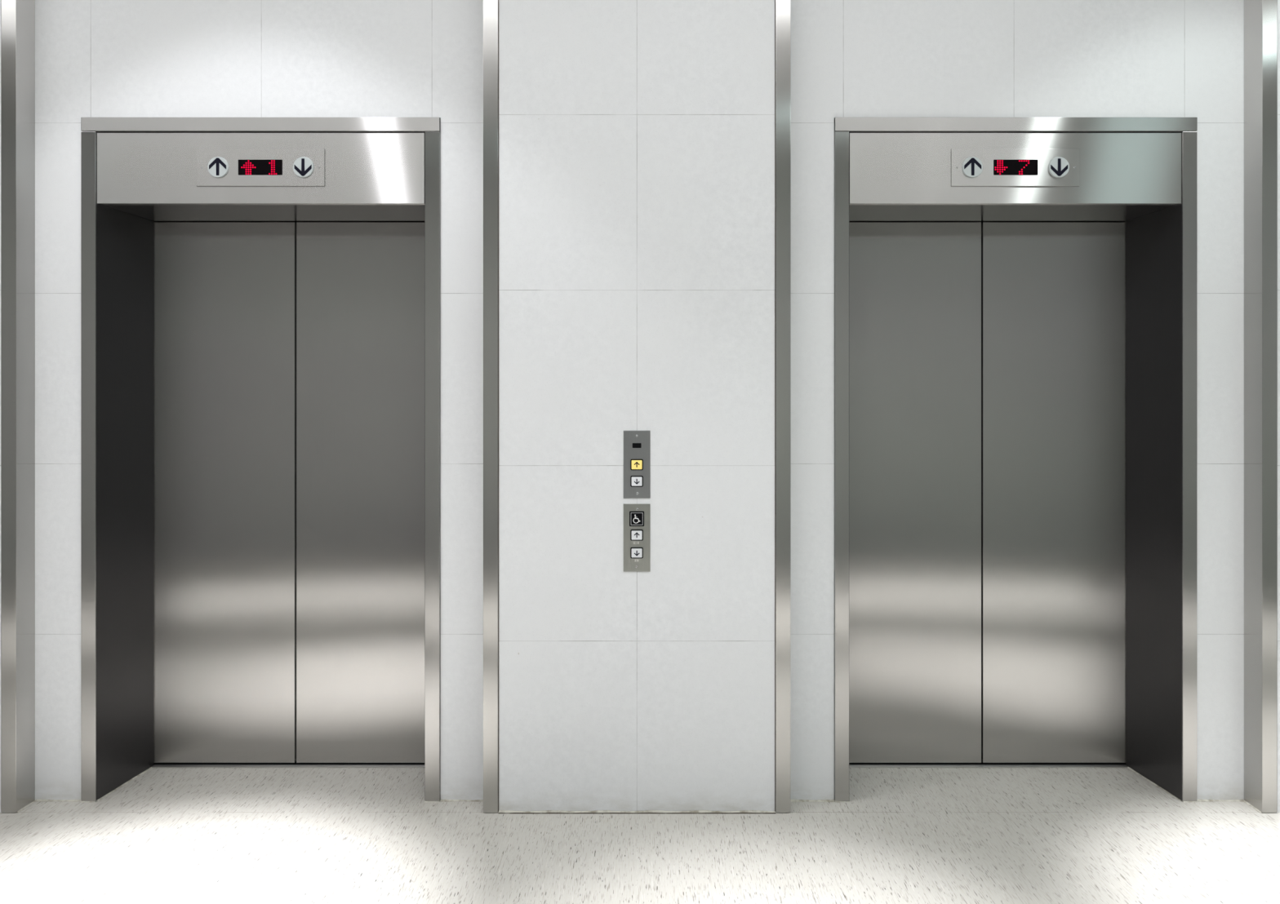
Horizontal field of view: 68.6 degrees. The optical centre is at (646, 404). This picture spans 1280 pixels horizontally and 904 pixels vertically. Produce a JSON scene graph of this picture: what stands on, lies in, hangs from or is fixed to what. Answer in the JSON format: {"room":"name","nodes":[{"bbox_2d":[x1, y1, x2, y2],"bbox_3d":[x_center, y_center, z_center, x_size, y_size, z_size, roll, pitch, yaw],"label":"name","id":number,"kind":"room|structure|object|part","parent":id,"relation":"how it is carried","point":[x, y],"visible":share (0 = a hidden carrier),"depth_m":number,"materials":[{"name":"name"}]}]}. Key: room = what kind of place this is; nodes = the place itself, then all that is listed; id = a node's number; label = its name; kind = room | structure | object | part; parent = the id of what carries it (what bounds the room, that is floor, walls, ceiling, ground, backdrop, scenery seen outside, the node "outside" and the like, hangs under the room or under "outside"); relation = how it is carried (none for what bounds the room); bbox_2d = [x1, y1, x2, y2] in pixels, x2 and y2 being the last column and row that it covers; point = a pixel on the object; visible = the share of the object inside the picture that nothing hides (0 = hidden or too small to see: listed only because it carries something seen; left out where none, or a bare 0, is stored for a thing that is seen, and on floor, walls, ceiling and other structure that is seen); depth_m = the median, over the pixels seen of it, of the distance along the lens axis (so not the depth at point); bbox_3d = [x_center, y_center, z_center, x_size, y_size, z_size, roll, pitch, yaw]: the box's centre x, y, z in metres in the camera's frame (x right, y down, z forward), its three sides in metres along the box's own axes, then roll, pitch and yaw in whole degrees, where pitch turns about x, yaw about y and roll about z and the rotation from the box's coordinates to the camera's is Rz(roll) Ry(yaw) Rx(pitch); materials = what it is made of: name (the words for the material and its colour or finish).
{"room":"elevator lobby","nodes":[
{"label":"elevator lobby","id":0,"kind":"room"},
{"bbox_2d":[0,0,35,813],"bbox_3d":[-2.670,-0.477,3.252,1.051,3.750,0.096,0,0,0],"label":"wall","id":1,"kind":"structure","parent":0,"point":[26,806],"depth_m":3.21,"materials":[{"name":"white"}]},
{"bbox_2d":[1,0,35,813],"bbox_3d":[-2.176,-0.478,3.250,0.050,3.748,0.100,0,0,0],"label":"trim","id":2,"kind":"structure","parent":1,"relation":"attached to","point":[18,16],"depth_m":3.21,"materials":[{"name":"metal"}]},
{"bbox_2d":[497,0,775,813],"bbox_3d":[-0.034,-0.477,3.248,1.041,3.750,0.103,0,0,0],"label":"wall","id":3,"kind":"structure","parent":0,"point":[637,138],"depth_m":3.21,"materials":[{"name":"white tile"}]},
{"bbox_2d":[483,0,497,813],"bbox_3d":[-0.533,-0.478,3.250,0.050,3.748,0.100,0,0,0],"label":"trim","id":4,"kind":"structure","parent":3,"relation":"attached to","point":[490,6],"depth_m":3.20,"materials":[{"name":"metal"}]},
{"bbox_2d":[623,431,649,498],"bbox_3d":[-0.034,0.207,3.201,0.091,0.231,0.009,0,0,0],"label":"panel","id":5,"kind":"object","parent":3,"relation":"attached to","point":[636,443],"visible":1,"depth_m":3.20,"materials":[{"name":"silver metal"}]},
{"bbox_2d":[623,504,649,572],"bbox_3d":[-0.034,0.458,3.201,0.091,0.231,0.009,0,0,0],"label":"panel","id":6,"kind":"object","parent":3,"relation":"attached to","point":[636,517],"visible":1,"depth_m":3.20,"materials":[{"name":"silver metal"}]},
{"bbox_2d":[775,0,790,813],"bbox_3d":[0.466,-0.478,3.250,0.050,3.748,0.100,0,0,0],"label":"trim","id":7,"kind":"structure","parent":3,"relation":"attached to","point":[782,7],"depth_m":3.20,"materials":[{"name":"metal"}]},
{"bbox_2d":[35,0,1244,802],"bbox_3d":[0.000,-0.477,3.504,12.000,3.750,0.432,0,0,0],"label":"wall","id":8,"kind":"structure","parent":0,"point":[849,58],"depth_m":3.30,"materials":[{"name":"white tile"}]},
{"bbox_2d":[80,117,440,803],"bbox_3d":[-1.355,0.196,3.480,1.257,2.404,0.389,0,0,0],"label":"elevator","id":9,"kind":"object","parent":8,"relation":"attached to","point":[260,366],"visible":0.91,"depth_m":3.62,"materials":[{"name":"metal"}]},
{"bbox_3d":[-1.917,0.345,3.456,0.001,2.098,0.323,0,0,6],"label":"reveal panel","id":10,"kind":"part","parent":9,"relation":"part of","materials":[{"name":"metal"}]},
{"bbox_3d":[-1.652,0.297,3.641,0.585,2.179,0.037,0,0,0],"label":"door panel","id":11,"kind":"part","parent":9,"relation":"part of","materials":[{"name":"metal"}]},
{"bbox_2d":[195,148,324,186],"bbox_3d":[-1.355,-0.831,3.290,0.451,0.131,0.008,0,0,0],"label":"indicator","id":12,"kind":"object","parent":9,"relation":"attached to","point":[214,166],"visible":1,"depth_m":3.29,"materials":[{"name":"metal"}]},
{"bbox_3d":[-1.356,-0.828,3.308,1.150,0.249,0.025,0,0,0],"label":"transom panel","id":13,"kind":"part","parent":9,"relation":"part of","materials":[{"name":"metal"}]},
{"bbox_3d":[-1.356,1.396,3.612,1.136,0.003,0.024,0,0,0],"label":"door sill","id":14,"kind":"part","parent":9,"relation":"part of","materials":[{"name":"metal"}]},
{"bbox_3d":[-1.060,0.297,3.641,0.585,2.179,0.037,0,0,0],"label":"door panel","id":15,"kind":"part","parent":9,"relation":"part of","materials":[{"name":"metal"}]},
{"bbox_3d":[-0.795,0.345,3.456,0.001,2.098,0.323,0,0,-6],"label":"reveal panel","id":16,"kind":"part","parent":9,"relation":"part of","materials":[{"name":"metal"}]},
{"bbox_2d":[834,117,1197,803],"bbox_3d":[1.296,0.196,3.480,1.270,2.404,0.389,0,0,0],"label":"elevator","id":17,"kind":"object","parent":8,"relation":"attached to","point":[1015,366],"visible":0.91,"depth_m":3.62,"materials":[{"name":"metal"}]},
{"bbox_3d":[0.996,0.297,3.641,0.592,2.179,0.037,0,0,0],"label":"door panel","id":18,"kind":"part","parent":17,"relation":"part of","materials":[{"name":"metal"}]},
{"bbox_3d":[1.296,1.396,3.612,1.151,0.003,0.024,0,0,0],"label":"door sill","id":19,"kind":"part","parent":17,"relation":"part of","materials":[{"name":"metal"}]},
{"bbox_3d":[1.296,-0.828,3.308,1.165,0.249,0.025,0,0,0],"label":"transom panel","id":20,"kind":"part","parent":17,"relation":"part of","materials":[{"name":"metal"}]},
{"bbox_2d":[951,148,1079,186],"bbox_3d":[1.294,-0.831,3.290,0.451,0.131,0.008,0,0,0],"label":"indicator","id":21,"kind":"object","parent":17,"relation":"attached to","point":[969,166],"visible":1,"depth_m":3.29,"materials":[{"name":"metal"}]},
{"bbox_3d":[1.595,0.297,3.641,0.592,2.179,0.037,0,0,0],"label":"door panel","id":22,"kind":"part","parent":17,"relation":"part of","materials":[{"name":"metal"}]},
{"bbox_3d":[1.864,0.345,3.456,0.001,2.098,0.323,0,0,-6],"label":"reveal panel","id":23,"kind":"part","parent":17,"relation":"part of","materials":[{"name":"metal"}]},
{"bbox_2d":[0,768,1279,903],"bbox_3d":[0.000,1.448,1.310,12.200,0.100,5.420,0,0,0],"label":"floor","id":24,"kind":"structure","parent":0,"point":[166,836],"depth_m":2.96,"materials":[{"name":"stone"}]},
{"bbox_2d":[1243,0,1279,813],"bbox_3d":[2.619,-0.477,3.252,1.051,3.750,0.096,0,0,0],"label":"wall","id":25,"kind":"structure","parent":0,"point":[1277,1],"depth_m":3.21,"materials":[{"name":"white"}]},
{"bbox_2d":[1244,0,1276,813],"bbox_3d":[2.125,-0.478,3.250,0.050,3.748,0.100,0,0,0],"label":"trim","id":26,"kind":"structure","parent":25,"relation":"attached to","point":[1260,15],"depth_m":3.21,"materials":[{"name":"metal"}]}
]}

